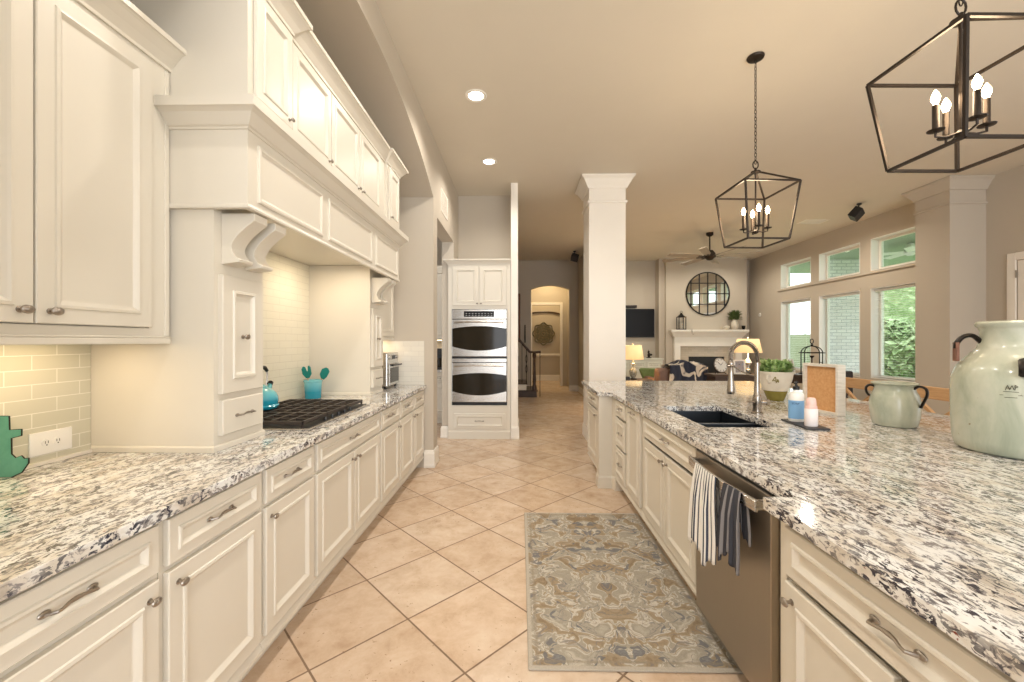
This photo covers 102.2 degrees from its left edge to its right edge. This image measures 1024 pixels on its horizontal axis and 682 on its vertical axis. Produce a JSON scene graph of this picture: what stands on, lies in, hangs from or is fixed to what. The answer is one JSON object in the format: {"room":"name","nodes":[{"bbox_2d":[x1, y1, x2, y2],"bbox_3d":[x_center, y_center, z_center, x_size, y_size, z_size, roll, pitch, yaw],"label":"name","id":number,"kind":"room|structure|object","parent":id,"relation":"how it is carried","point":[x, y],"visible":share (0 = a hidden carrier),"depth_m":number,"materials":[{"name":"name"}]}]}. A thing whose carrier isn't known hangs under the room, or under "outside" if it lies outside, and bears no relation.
{"room":"kitchen","nodes":[
{"label":"kitchen","id":0,"kind":"room"},
{"bbox_2d":[296,0,432,197],"bbox_3d":[-1.439,-1.847,2.580,1.062,0.826,4.003,0,0,1],"label":"wall","id":1,"kind":"structure","parent":0,"point":[354,34],"depth_m":3.15,"materials":[{"name":"beige paint"}]},
{"bbox_2d":[393,137,436,466],"bbox_3d":[-1.399,-0.430,4.684,1.062,3.660,0.207,0,0,1],"label":"wall","id":2,"kind":"structure","parent":0,"point":[415,295],"depth_m":4.58,"materials":[{"name":"beige paint"}]},
{"bbox_2d":[383,341,423,384],"bbox_3d":[-1.377,0.242,4.575,0.810,0.484,0.009,0,0,1],"label":"backsplash","id":3,"kind":"structure","parent":2,"relation":"attached to","point":[410,353],"depth_m":4.57,"materials":[{"name":"tile"}]},
{"bbox_2d":[437,237,441,347],"bbox_3d":[-1.959,-0.430,8.089,1.970,3.660,0.100,0,0,1],"label":"wall","id":4,"kind":"structure","parent":0,"point":[439,243],"depth_m":8.03,"materials":[{"name":"beige paint"}]},
{"bbox_2d":[437,266,441,340],"bbox_3d":[-1.723,-0.662,7.612,1.460,1.315,0.806,0,0,1],"label":"wall cabinet","id":5,"kind":"object","parent":4,"relation":"attached to","point":[439,268],"visible":0.07,"depth_m":7.21,"materials":[{"name":"beige paint"}]},
{"bbox_2d":[437,146,457,425],"bbox_3d":[-0.935,-0.430,5.624,0.172,3.660,1.690,0,0,1],"label":"wall","id":6,"kind":"structure","parent":0,"point":[447,231],"depth_m":5.97,"materials":[{"name":"beige paint"}]},
{"bbox_2d":[424,445,438,467],"bbox_3d":[-0.944,1.303,4.676,0.192,0.194,0.247,0,0,1],"label":"baseboard","id":7,"kind":"structure","parent":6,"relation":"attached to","point":[431,457],"depth_m":4.56,"materials":[{"name":"white paint"}]},
{"bbox_2d":[458,195,510,258],"bbox_3d":[-0.368,-0.430,6.488,0.928,3.660,0.140,0,0,1],"label":"wall","id":8,"kind":"structure","parent":0,"point":[484,222],"depth_m":6.42,"materials":[{"name":"beige paint"}]},
{"bbox_2d":[241,381,748,681],"bbox_3d":[1.887,1.440,5.764,9.950,0.080,18.400,0,0,1],"label":"floor","id":9,"kind":"structure","parent":0,"point":[433,589],"depth_m":2.44,"materials":[{"name":"tile"}]},
{"bbox_2d":[0,524,162,681],"bbox_3d":[-1.429,0.961,0.930,0.846,0.878,0.602,0,0,1],"label":"base cabinet","id":10,"kind":"object","parent":9,"relation":"on","point":[96,619],"visible":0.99,"depth_m":1.02,"materials":[{"name":"beige paint"}]},
{"bbox_2d":[157,472,261,681],"bbox_3d":[-1.419,0.961,1.473,0.846,0.878,0.477,0,0,1],"label":"base cabinet","id":11,"kind":"object","parent":9,"relation":"on","point":[209,575],"visible":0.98,"depth_m":1.42,"materials":[{"name":"beige paint"}]},
{"bbox_2d":[243,446,313,678],"bbox_3d":[-1.410,0.961,1.928,0.846,0.878,0.427,0,0,1],"label":"base cabinet","id":12,"kind":"object","parent":9,"relation":"on","point":[286,509],"visible":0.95,"depth_m":1.87,"materials":[{"name":"beige paint"}]},
{"bbox_2d":[298,412,379,610],"bbox_3d":[-1.396,0.961,2.645,0.846,0.878,1.002,0,0,1],"label":"base cabinet","id":13,"kind":"object","parent":9,"relation":"on","point":[346,475],"visible":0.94,"depth_m":2.47,"materials":[{"name":"beige paint"}]},
{"bbox_2d":[0,385,425,601],"bbox_3d":[-1.408,0.503,2.582,0.851,0.036,3.994,0,0,1],"label":"countertop","id":14,"kind":"structure","parent":13,"relation":"on","point":[55,516],"depth_m":1.34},
{"bbox_2d":[0,416,29,477],"bbox_3d":[-1.842,0.378,1.476,0.225,0.218,0.029,0,0,-6],"label":"cutout","id":15,"kind":"object","parent":14,"relation":"on","point":[11,465],"visible":1,"depth_m":1.48,"materials":[{"name":"wood"}]},
{"bbox_2d":[25,449,91,469],"bbox_3d":[-1.843,0.477,1.199,0.012,0.013,1.206,0,0,1],"label":"trim","id":16,"kind":"structure","parent":14,"relation":"on","point":[37,464],"depth_m":1.67,"materials":[{"name":"white paint"}]},
{"bbox_2d":[90,209,285,452],"bbox_3d":[-1.490,-0.092,1.968,0.695,1.152,0.358,0,0,1],"label":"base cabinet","id":17,"kind":"object","parent":14,"relation":"on","point":[201,391],"visible":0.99,"depth_m":1.80,"materials":[{"name":"beige paint"}]},
{"bbox_2d":[303,379,322,398],"bbox_3d":[-1.687,0.406,3.503,0.152,0.156,0.152,0,0,1],"label":"utensil crock","id":18,"kind":"object","parent":14,"relation":"on","point":[313,387],"visible":0.97,"depth_m":3.45,"materials":[{"name":"teal ceramic"}]},
{"bbox_2d":[263,399,369,430],"bbox_3d":[-1.398,0.461,2.683,0.630,0.048,0.890,0,0,1],"label":"gas cooktop","id":19,"kind":"object","parent":14,"relation":"in","point":[291,414],"visible":0.73,"depth_m":2.58,"materials":[{"name":"black metal"}]},
{"bbox_2d":[263,366,278,410],"bbox_3d":[-1.618,0.296,2.657,0.224,0.281,0.235,0,0,34],"label":"tea kettle","id":20,"kind":"object","parent":19,"relation":"on","point":[270,397],"visible":0.38,"depth_m":2.63,"materials":[{"name":"teal ceramic"}]},
{"bbox_2d":[309,266,395,395],"bbox_3d":[-1.454,-0.092,3.824,0.695,1.152,0.336,0,0,1],"label":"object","id":21,"kind":"object","parent":14,"relation":"on","point":[346,302],"visible":0.99,"depth_m":3.67,"materials":[{"name":"beige paint"}]},
{"bbox_2d":[382,352,401,388],"bbox_3d":[-1.432,0.302,4.316,0.489,0.364,0.375,0,0,1],"label":"toaster oven","id":22,"kind":"object","parent":14,"relation":"on","point":[390,366],"visible":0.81,"depth_m":4.20,"materials":[{"name":"silver metal"}]},
{"bbox_2d":[369,402,401,524],"bbox_3d":[-1.381,0.961,3.397,0.846,0.878,0.497,0,0,1],"label":"base cabinet","id":23,"kind":"object","parent":9,"relation":"on","point":[390,426],"visible":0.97,"depth_m":3.37,"materials":[{"name":"beige paint"}]},
{"bbox_2d":[390,395,415,498],"bbox_3d":[-1.372,0.961,3.882,0.846,0.878,0.467,0,0,1],"label":"base cabinet","id":24,"kind":"object","parent":9,"relation":"on","point":[406,405],"visible":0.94,"depth_m":3.84,"materials":[{"name":"beige paint"}]},
{"bbox_2d":[405,390,423,480],"bbox_3d":[-1.363,0.961,4.347,0.846,0.878,0.457,0,0,1],"label":"base cabinet","id":25,"kind":"object","parent":9,"relation":"on","point":[418,398],"visible":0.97,"depth_m":4.31,"materials":[{"name":"beige paint"}]},
{"bbox_2d":[437,369,441,422],"bbox_3d":[-1.736,0.944,7.295,1.485,0.912,0.721,0,0,1],"label":"pantry cabinet","id":26,"kind":"object","parent":9,"relation":"on","point":[439,371],"visible":0.08,"depth_m":6.96,"materials":[{"name":"beige paint"}]},
{"bbox_2d":[443,259,510,438],"bbox_3d":[-0.494,0.117,6.133,0.955,2.566,0.565,0,0,1],"label":"tall cabinet","id":27,"kind":"object","parent":9,"relation":"on","point":[472,283],"visible":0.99,"depth_m":5.90,"materials":[{"name":"beige paint"}]},
{"bbox_2d":[452,309,506,404],"bbox_3d":[-0.466,0.232,5.881,0.788,1.372,0.096,0,0,1],"label":"double oven","id":28,"kind":"object","parent":27,"relation":"in","point":[479,336],"visible":1,"depth_m":5.88,"materials":[{"name":"silver metal"}]},
{"bbox_2d":[518,337,540,396],"bbox_3d":[-0.128,0.101,10.784,1.717,2.598,1.040,0,0,1],"label":"staircase","id":29,"kind":"structure","parent":9,"relation":"on","point":[523,390],"depth_m":10.32,"materials":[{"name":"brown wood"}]},
{"bbox_2d":[588,389,596,467],"bbox_3d":[1.252,0.961,4.377,0.866,0.878,0.677,0,0,1],"label":"base cabinet","id":30,"kind":"object","parent":9,"relation":"on","point":[592,397],"visible":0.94,"depth_m":4.39,"materials":[{"name":"beige paint"}]},
{"bbox_2d":[596,396,622,490],"bbox_3d":[0.948,0.961,3.945,0.258,0.878,0.186,0,0,1],"label":"pilaster","id":31,"kind":"object","parent":9,"relation":"on","point":[605,474],"visible":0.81,"depth_m":3.93,"materials":[{"name":"beige paint"}]},
{"bbox_2d":[615,399,626,493],"bbox_3d":[1.301,0.961,3.646,0.740,0.878,0.397,0,0,1],"label":"base cabinet","id":32,"kind":"object","parent":9,"relation":"on","point":[620,408],"visible":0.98,"depth_m":3.62,"materials":[{"name":"beige paint"}]},
{"bbox_2d":[524,512,742,673],"bbox_3d":[0.539,1.394,2.542,0.910,0.010,1.600,0,0,1],"label":"area rug","id":33,"kind":"object","parent":9,"relation":"on","point":[602,595],"visible":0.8,"depth_m":2.17,"materials":[{"name":"fabric"}]},
{"bbox_2d":[626,378,654,380],"bbox_3d":[2.460,1.083,8.254,0.640,0.635,0.520,0,0,1],"label":"end table","id":34,"kind":"object","parent":9,"relation":"on","point":[638,379],"visible":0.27,"depth_m":8.00,"materials":[{"name":"brown wood"}]},
{"bbox_2d":[626,343,643,379],"bbox_3d":[2.420,0.402,8.255,0.410,0.726,0.410,0,0,1],"label":"table lamp","id":35,"kind":"object","parent":34,"relation":"on","point":[633,352],"visible":0.94,"depth_m":8.11,"materials":[{"name":"beige fabric"}]},
{"bbox_2d":[626,406,658,516],"bbox_3d":[0.999,0.961,3.231,0.167,0.878,0.437,0,0,1],"label":"base cabinet","id":36,"kind":"object","parent":9,"relation":"on","point":[634,419],"visible":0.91,"depth_m":3.18,"materials":[{"name":"beige paint"}]},
{"bbox_2d":[626,358,663,377],"bbox_3d":[3.130,0.932,11.330,1.860,0.935,0.616,0,0,1],"label":"media cabinet","id":37,"kind":"object","parent":9,"relation":"on","point":[646,362],"visible":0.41,"depth_m":11.04,"materials":[{"name":"grey paint"}]},
{"bbox_2d":[644,368,669,380],"bbox_3d":[3.387,0.970,8.606,1.040,0.860,0.860,0,0,1],"label":"armchair","id":38,"kind":"object","parent":9,"relation":"on","point":[660,374],"visible":0.1,"depth_m":8.19,"materials":[{"name":"brown leather"}]},
{"bbox_2d":[661,360,707,380],"bbox_3d":[3.448,0.695,8.278,0.808,0.643,0.393,0,0,1],"label":"throw blanket","id":39,"kind":"object","parent":38,"relation":"on","point":[680,370],"visible":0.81,"depth_m":8.11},
{"bbox_2d":[642,415,696,595],"bbox_3d":[1.274,0.961,2.523,0.751,0.878,0.962,0,0,1],"label":"base cabinet","id":40,"kind":"object","parent":9,"relation":"on","point":[667,471],"visible":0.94,"depth_m":2.43,"materials":[{"name":"beige paint"}]},
{"bbox_2d":[668,330,748,372],"bbox_3d":[5.261,0.550,11.074,2.050,1.700,0.248,0,0,1],"label":"fireplace","id":41,"kind":"object","parent":9,"relation":"on","point":[702,346],"visible":0.52,"depth_m":11.10,"materials":[{"name":"white paint"}]},
{"bbox_2d":[689,448,780,681],"bbox_3d":[1.210,0.962,1.727,0.747,0.876,0.610,0,0,1],"label":"dishwasher","id":42,"kind":"object","parent":9,"relation":"on","point":[744,610],"visible":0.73,"depth_m":1.56,"materials":[{"name":"silver metal"}]},
{"bbox_2d":[688,463,720,565],"bbox_3d":[0.834,0.753,1.789,0.062,0.396,0.283,0,0,3],"label":"dish towel","id":43,"kind":"object","parent":42,"relation":"hanging from","point":[704,500],"visible":0.92,"depth_m":1.75,"materials":[{"name":"white fabric"}]},
{"bbox_2d":[716,482,750,575],"bbox_3d":[0.835,0.709,1.571,0.059,0.306,0.151,0,0,-4],"label":"dish towel","id":44,"kind":"object","parent":42,"relation":"hanging from","point":[731,513],"visible":0.98,"depth_m":1.54,"materials":[{"name":"grey fabric"}]},
{"bbox_2d":[704,373,847,396],"bbox_3d":[4.992,1.010,7.795,2.520,0.780,0.420,0,0,1],"label":"console table","id":45,"kind":"object","parent":9,"relation":"on","point":[710,376],"visible":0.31,"depth_m":7.64,"materials":[{"name":"brown wood"}]},
{"bbox_2d":[734,337,762,373],"bbox_3d":[4.493,0.267,7.864,0.480,0.706,0.480,0,0,1],"label":"table lamp","id":46,"kind":"object","parent":45,"relation":"on","point":[743,348],"visible":0.8,"depth_m":7.72,"materials":[{"name":"beige fabric"}]},
{"bbox_2d":[846,377,876,400],"bbox_3d":[2.876,0.867,3.635,0.426,1.069,0.456,0,0,1],"label":"bar stool","id":47,"kind":"object","parent":9,"relation":"on","point":[857,383],"visible":0.05,"depth_m":3.66,"materials":[{"name":"brown wood"}]},
{"bbox_2d":[780,521,1015,681],"bbox_3d":[1.183,0.961,0.420,0.851,0.878,1.682,0,0,1],"label":"base cabinet","id":48,"kind":"object","parent":9,"relation":"on","point":[837,625],"visible":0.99,"depth_m":0.98,"materials":[{"name":"beige paint"}]},
{"bbox_2d":[917,385,949,415],"bbox_3d":[2.862,0.867,2.945,0.426,1.069,0.456,0,0,1],"label":"bar stool","id":49,"kind":"object","parent":9,"relation":"on","point":[936,393],"visible":0.02,"depth_m":2.97,"materials":[{"name":"brown wood"}]},
{"bbox_3d":[2.085,0.961,2.180,0.875,0.878,5.040,0,0,1],"label":"cabinet","id":50,"kind":"object","parent":9,"relation":"on","visible":0},
{"bbox_2d":[581,381,1023,681],"bbox_3d":[1.808,0.503,2.295,2.061,0.036,5.467,0,0,1],"label":"countertop","id":51,"kind":"structure","parent":50,"relation":"on","point":[934,523],"depth_m":1.28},
{"bbox_2d":[672,411,764,426],"bbox_3d":[1.323,0.630,2.698,0.466,0.216,0.780,0,0,1],"label":"sink","id":52,"kind":"object","parent":51,"relation":"in","point":[705,418],"visible":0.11,"depth_m":3.08,"materials":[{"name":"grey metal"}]},
{"bbox_2d":[726,340,770,413],"bbox_3d":[1.579,0.241,2.767,0.279,0.489,0.072,0,0,-1],"label":"kitchen faucet","id":53,"kind":"object","parent":51,"relation":"on","point":[757,402],"visible":1,"depth_m":2.76,"materials":[{"name":"silver metal"}]},
{"bbox_2d":[759,358,794,400],"bbox_3d":[2.147,0.312,3.383,0.286,0.345,0.312,0,0,1],"label":"potted plant","id":54,"kind":"object","parent":51,"relation":"on","point":[776,376],"visible":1,"depth_m":3.30,"materials":[{"name":"green plant"}]},
{"bbox_2d":[760,371,794,391],"bbox_3d":[2.156,0.326,3.379,0.264,0.158,0.264,0,0,1],"label":"plant pot","id":55,"kind":"object","parent":54,"relation":"attached to","point":[771,381],"depth_m":3.29,"materials":[{"name":"white ceramic"}]},
{"bbox_2d":[781,419,830,429],"bbox_3d":[1.687,0.480,2.383,0.120,0.008,0.280,0,0,8],"label":"tray","id":56,"kind":"object","parent":51,"relation":"on","point":[799,424],"visible":0.69,"depth_m":2.30,"materials":[{"name":"grey"}]},
{"bbox_2d":[788,381,803,421],"bbox_3d":[1.688,0.356,2.450,0.083,0.238,0.077,0,0,1],"label":"soap bottle","id":57,"kind":"object","parent":56,"relation":"on","point":[795,398],"visible":1,"depth_m":2.43,"materials":[{"name":"white plastic"}]},
{"bbox_2d":[804,397,817,426],"bbox_3d":[1.675,0.396,2.313,0.068,0.160,0.054,0,0,1],"label":"soap bottle","id":58,"kind":"object","parent":56,"relation":"on","point":[811,408],"visible":1,"depth_m":2.29,"materials":[{"name":"white"}]},
{"bbox_2d":[802,362,845,415],"bbox_3d":[2.105,0.313,2.795,0.058,0.342,0.273,0,0,-8],"label":"frame","id":59,"kind":"object","parent":51,"relation":"on","point":[826,383],"visible":0.82,"depth_m":2.76,"materials":[{"name":"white wood"}]},
{"bbox_2d":[864,381,928,428],"bbox_3d":[2.187,0.360,2.374,0.248,0.248,0.224,0,0,25],"label":"ceramic jar","id":60,"kind":"object","parent":51,"relation":"on","point":[894,404],"visible":1,"depth_m":2.29,"materials":[{"name":"green ceramic"}]},
{"bbox_2d":[949,320,1023,459],"bbox_3d":[2.225,0.199,1.797,0.444,0.572,0.444,0,0,1],"label":"ceramic jar","id":61,"kind":"object","parent":51,"relation":"on","point":[986,387],"visible":1,"depth_m":1.75,"materials":[{"name":"green ceramic"}]},
{"bbox_2d":[511,183,517,425],"bbox_3d":[0.039,-0.430,6.155,0.100,3.660,0.510,0,0,1],"label":"wall","id":62,"kind":"structure","parent":0,"point":[514,186],"depth_m":5.90,"materials":[{"name":"white paint"}]},
{"bbox_2d":[532,305,559,374],"bbox_3d":[1.134,-0.430,14.631,1.500,3.660,0.100,0,0,1],"label":"wall","id":63,"kind":"structure","parent":0,"point":[545,365],"depth_m":14.58,"materials":[{"name":"beige paint"}]},
{"bbox_2d":[532,322,554,344],"bbox_3d":[1.112,-0.260,14.554,0.824,0.824,0.049,0,0,1],"label":"wall medallion","id":64,"kind":"object","parent":63,"relation":"attached to","point":[543,333],"visible":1,"depth_m":14.55,"materials":[{"name":"metal"}]},
{"bbox_2d":[518,260,577,384],"bbox_3d":[0.391,-0.430,11.670,2.930,3.660,0.150,0,0,1],"label":"wall","id":65,"kind":"structure","parent":0,"point":[532,274],"depth_m":11.58,"materials":[{"name":"beige paint"}]},
{"bbox_2d":[531,286,566,385],"bbox_3d":[1.103,-0.380,13.041,1.260,3.760,0.120,0,0,1],"label":"wall","id":66,"kind":"structure","parent":0,"point":[546,293],"depth_m":12.97,"materials":[{"name":"beige paint"}]},
{"bbox_2d":[531,302,562,385],"bbox_3d":[1.071,0.095,12.969,1.040,2.610,0.025,0,0,1],"label":"trim","id":67,"kind":"structure","parent":66,"relation":"attached to","point":[532,303],"depth_m":12.95,"materials":[{"name":"white paint"}]},
{"bbox_2d":[567,289,568,386],"bbox_3d":[1.795,-0.430,13.143,0.120,3.660,2.850,0,0,1],"label":"wall","id":68,"kind":"structure","parent":0,"point":[567,289],"depth_m":12.74,"materials":[{"name":"beige paint"}]},
{"bbox_2d":[578,254,582,388],"bbox_3d":[1.897,-0.430,10.675,0.120,3.660,2.220,0,0,1],"label":"wall","id":69,"kind":"structure","parent":0,"point":[580,261],"depth_m":11.13,"materials":[{"name":"beige paint"}]},
{"bbox_2d":[575,173,635,426],"bbox_3d":[1.315,-0.430,5.926,0.720,3.660,0.720,0,0,1],"label":"wall column","id":70,"kind":"structure","parent":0,"point":[603,196],"depth_m":5.68,"materials":[{"name":"white paint"}]},
{"bbox_2d":[655,259,664,363],"bbox_3d":[4.111,-0.430,11.473,0.155,3.660,0.300,0,0,1],"label":"wall","id":71,"kind":"structure","parent":0,"point":[659,265],"depth_m":11.32,"materials":[{"name":"beige paint"}]},
{"bbox_2d":[626,260,748,357],"bbox_3d":[4.402,-0.430,11.677,4.850,3.660,0.120,0,0,1],"label":"wall","id":72,"kind":"structure","parent":0,"point":[640,275],"depth_m":11.63,"materials":[{"name":"beige paint"}]},
{"bbox_2d":[626,309,653,336],"bbox_3d":[3.295,-0.500,11.596,1.380,0.800,0.080,0,0,1],"label":"television","id":73,"kind":"object","parent":72,"relation":"attached to","point":[639,322],"visible":0.56,"depth_m":11.55,"materials":[{"name":"black plastic"}]},
{"bbox_2d":[376,0,1023,260],"bbox_3d":[1.887,-2.310,5.764,9.950,0.100,18.400,0,0,1],"label":"ceiling","id":74,"kind":"structure","parent":0,"point":[662,92],"depth_m":3.91,"materials":[{"name":"paint"}]},
{"bbox_2d":[465,89,486,102],"bbox_3d":[-0.331,-2.255,3.802,0.200,0.010,0.200,0,0,1],"label":"recessed light","id":75,"kind":"object","parent":74,"relation":"in","point":[473,95],"visible":1,"depth_m":3.79,"materials":[{"name":"white paint"}]},
{"bbox_2d":[662,232,761,264],"bbox_3d":[4.128,-1.970,8.622,1.791,0.580,1.791,0,0,11],"label":"ceiling fan","id":76,"kind":"object","parent":74,"relation":"hanging from","point":[709,255],"visible":1,"depth_m":8.57,"materials":[{"name":"wood"}]},
{"bbox_2d":[715,51,801,248],"bbox_3d":[1.936,-1.516,3.283,0.432,1.488,0.432,0,0,-2],"label":"lantern pendant","id":77,"kind":"object","parent":74,"relation":"hanging from","point":[755,57],"visible":1,"depth_m":3.27,"materials":[{"name":"brown metal"}]},
{"bbox_2d":[848,203,864,221],"bbox_3d":[5.687,-2.119,6.821,0.226,0.282,0.194,0,0,-39],"label":"ceiling speaker","id":78,"kind":"object","parent":74,"relation":"hanging from","point":[857,212],"visible":1,"depth_m":6.77,"materials":[{"name":"black plastic"}]},
{"bbox_2d":[865,0,1023,172],"bbox_3d":[1.882,-1.516,1.732,0.432,1.488,0.432,0,0,0],"label":"lantern pendant","id":79,"kind":"object","parent":74,"relation":"hanging from","point":[981,108],"visible":1,"depth_m":1.73,"materials":[{"name":"brown metal"}]},
{"bbox_2d":[665,258,746,367],"bbox_3d":[5.274,-0.430,11.400,2.175,3.660,0.400,0,0,1],"label":"wall","id":80,"kind":"structure","parent":0,"point":[678,276],"depth_m":11.20,"materials":[{"name":"beige paint"}]},
{"bbox_2d":[686,272,729,315],"bbox_3d":[5.303,-1.280,11.180,1.186,1.186,0.033,0,0,1],"label":"round mirror","id":81,"kind":"object","parent":80,"relation":"attached to","point":[707,293],"visible":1,"depth_m":11.19,"materials":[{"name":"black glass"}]},
{"bbox_2d":[749,165,1023,401],"bbox_3d":[6.614,-0.430,4.023,0.220,3.660,15.100,0,0,1],"label":"wall","id":82,"kind":"structure","parent":0,"point":[765,270],"depth_m":7.70,"materials":[{"name":"beige paint"}]},
{"bbox_2d":[781,298,810,370],"bbox_3d":[6.721,-0.140,9.647,0.225,1.642,1.052,0,0,1],"label":"window","id":83,"kind":"structure","parent":82,"relation":"in","point":[785,343],"depth_m":10.16,"materials":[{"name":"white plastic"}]},
{"bbox_2d":[784,299,809,368],"bbox_3d":[6.688,-0.146,9.647,0.050,1.588,1.010,0,0,1],"label":"window blind","id":84,"kind":"object","parent":83,"relation":"attached to","point":[806,299],"visible":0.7,"depth_m":9.65,"materials":[{"name":"white plastic"}]},
{"bbox_2d":[781,257,810,288],"bbox_3d":[6.721,-1.573,9.647,0.225,0.587,1.052,0,0,1],"label":"window","id":85,"kind":"structure","parent":82,"relation":"in","point":[785,268],"depth_m":10.11,"materials":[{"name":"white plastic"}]},
{"bbox_2d":[819,290,859,376],"bbox_3d":[6.695,-0.140,8.337,0.225,1.642,1.072,0,0,1],"label":"window","id":86,"kind":"structure","parent":82,"relation":"in","point":[824,326],"depth_m":8.86,"materials":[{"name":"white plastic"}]},
{"bbox_2d":[822,292,858,374],"bbox_3d":[6.663,-0.146,8.338,0.050,1.588,1.030,0,0,1],"label":"window blind","id":87,"kind":"object","parent":86,"relation":"attached to","point":[854,293],"visible":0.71,"depth_m":8.28,"materials":[{"name":"white plastic"}]},
{"bbox_2d":[819,242,859,280],"bbox_3d":[6.695,-1.573,8.337,0.225,0.587,1.072,0,0,1],"label":"window","id":88,"kind":"structure","parent":82,"relation":"in","point":[824,258],"depth_m":8.81,"materials":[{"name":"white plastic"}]},
{"bbox_2d":[777,263,914,291],"bbox_3d":[6.569,-1.242,8.259,0.035,0.035,4.030,0,0,1],"label":"trim","id":89,"kind":"structure","parent":82,"relation":"attached to","point":[909,265],"depth_m":7.92,"materials":[{"name":"beige paint"}]},
{"bbox_2d":[871,282,914,382],"bbox_3d":[6.670,-0.140,7.027,0.225,1.642,1.072,0,0,1],"label":"window","id":90,"kind":"structure","parent":82,"relation":"in","point":[876,327],"depth_m":7.55,"materials":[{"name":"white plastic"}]},
{"bbox_2d":[875,284,914,379],"bbox_3d":[6.637,-0.146,7.028,0.050,1.588,1.030,0,0,1],"label":"window blind","id":91,"kind":"object","parent":90,"relation":"attached to","point":[910,285],"visible":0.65,"depth_m":7.21,"materials":[{"name":"white plastic"}]},
{"bbox_2d":[871,226,914,270],"bbox_3d":[6.670,-1.573,7.027,0.225,0.587,1.072,0,0,1],"label":"window","id":92,"kind":"structure","parent":82,"relation":"in","point":[877,244],"depth_m":7.50,"materials":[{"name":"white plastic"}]},
{"bbox_2d":[1007,251,1023,319],"bbox_3d":[6.541,0.125,4.954,0.030,2.550,1.020,0,0,1],"label":"door","id":93,"kind":"structure","parent":82,"relation":"in","point":[1012,258],"depth_m":5.37,"materials":[{"name":"white paint"}]},
{"bbox_2d":[901,175,994,414],"bbox_3d":[6.330,-0.430,5.979,0.715,3.660,0.720,0,0,1],"label":"column","id":94,"kind":"object","parent":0,"point":[950,213],"visible":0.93,"depth_m":5.76,"materials":[{"name":"beige paint"}]},
{"bbox_3d":[-1.900,-0.325,2.589,0.140,3.450,4.003,0,0,1],"label":"wall niche","id":95,"kind":"object","parent":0,"visible":0},
{"bbox_2d":[0,344,90,463],"bbox_3d":[-1.853,0.249,1.199,0.008,0.470,1.206,0,0,1],"label":"backsplash","id":96,"kind":"structure","parent":95,"relation":"attached to","point":[43,388],"depth_m":1.63,"materials":[{"name":"beige tile"}]},
{"bbox_2d":[28,426,71,457],"bbox_3d":[-1.835,0.400,1.646,0.010,0.090,0.150,0,0,1],"label":"wall outlet","id":97,"kind":"object","parent":96,"relation":"attached to","point":[40,443],"visible":1,"depth_m":1.64,"materials":[{"name":"white plastic"}]},
{"bbox_2d":[0,0,185,344],"bbox_3d":[-1.632,-0.620,1.243,0.438,1.264,1.223,0,0,1],"label":"upper cabinet","id":98,"kind":"object","parent":95,"relation":"attached to","point":[84,139],"visible":1,"depth_m":1.42,"materials":[{"name":"beige paint"}]},
{"bbox_2d":[154,94,408,281],"bbox_3d":[-1.429,-0.801,2.887,0.781,0.458,2.365,0,0,1],"label":"range hood","id":99,"kind":"object","parent":95,"relation":"attached to","point":[227,151],"visible":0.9,"depth_m":1.92,"materials":[{"name":"beige paint"}]},
{"bbox_2d":[129,0,408,227],"bbox_3d":[-1.429,-1.342,2.887,0.780,0.645,2.363,0,0,1],"label":"upper cabinet","id":100,"kind":"object","parent":99,"relation":"on","point":[270,50],"visible":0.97,"depth_m":2.02,"materials":[{"name":"beige paint"}]},
{"bbox_2d":[263,252,308,401],"bbox_3d":[-1.820,-0.092,2.908,0.008,1.152,1.521,0,0,1],"label":"backsplash","id":101,"kind":"structure","parent":95,"relation":"attached to","point":[286,287],"depth_m":3.30,"materials":[{"name":"tile"}]},
{"bbox_2d":[382,287,393,340],"bbox_3d":[-1.533,-0.603,4.292,0.519,1.195,0.573,0,0,1],"label":"upper cabinet","id":102,"kind":"object","parent":95,"relation":"attached to","point":[388,309],"visible":0.06,"depth_m":4.39,"materials":[{"name":"beige paint"}]},
{"label":"outside","id":103,"kind":"structure","parent":0,"visible":0},
{"bbox_2d":[790,233,914,272],"bbox_3d":[8.713,-2.150,8.833,3.720,0.100,8.000,0,0,1],"label":"ceiling","id":104,"kind":"structure","parent":103,"point":[897,244],"depth_m":10.14,"materials":[{"name":"paint"}]},
{"bbox_2d":[884,243,914,258],"bbox_3d":[8.544,-1.965,8.864,1.397,0.270,1.398,0,0,1],"label":"fan","id":105,"kind":"object","parent":104,"relation":"hanging from","point":[909,250],"visible":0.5,"depth_m":8.84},
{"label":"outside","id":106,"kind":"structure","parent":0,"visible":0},
{"bbox_3d":[33.853,1.575,24.349,53.250,0.150,70.000,0,0,1],"label":"lawn","id":107,"kind":"structure","parent":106,"visible":0},
{"bbox_2d":[790,334,809,366],"bbox_3d":[15.381,0.565,17.451,0.080,1.870,19.492,0,0,1],"label":"fence","id":108,"kind":"object","parent":107,"relation":"on","point":[802,342],"visible":0.03,"depth_m":22.21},
{"bbox_2d":[885,315,914,377],"bbox_3d":[13.803,0.278,14.927,2.292,2.466,2.311,0,0,1],"label":"tree","id":109,"kind":"object","parent":107,"relation":"on","point":[904,343],"visible":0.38,"depth_m":14.29,"materials":[{"name":"green plant"}]},
{"bbox_2d":[885,287,914,325],"bbox_3d":[18.596,-1.838,19.612,5.947,6.683,5.945,0,0,1],"label":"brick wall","id":110,"kind":"structure","parent":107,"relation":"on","point":[891,292],"depth_m":18.02,"materials":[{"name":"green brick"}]},
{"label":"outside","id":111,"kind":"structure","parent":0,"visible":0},
{"bbox_3d":[8.748,1.470,8.832,3.650,0.060,8.000,0,0,1],"label":"floor","id":112,"kind":"structure","parent":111,"visible":0},
{"bbox_2d":[830,259,858,372],"bbox_3d":[8.663,-0.330,10.934,1.000,3.540,0.600,0,0,1],"label":"brick pillar","id":113,"kind":"structure","parent":112,"relation":"on","point":[840,340],"depth_m":10.64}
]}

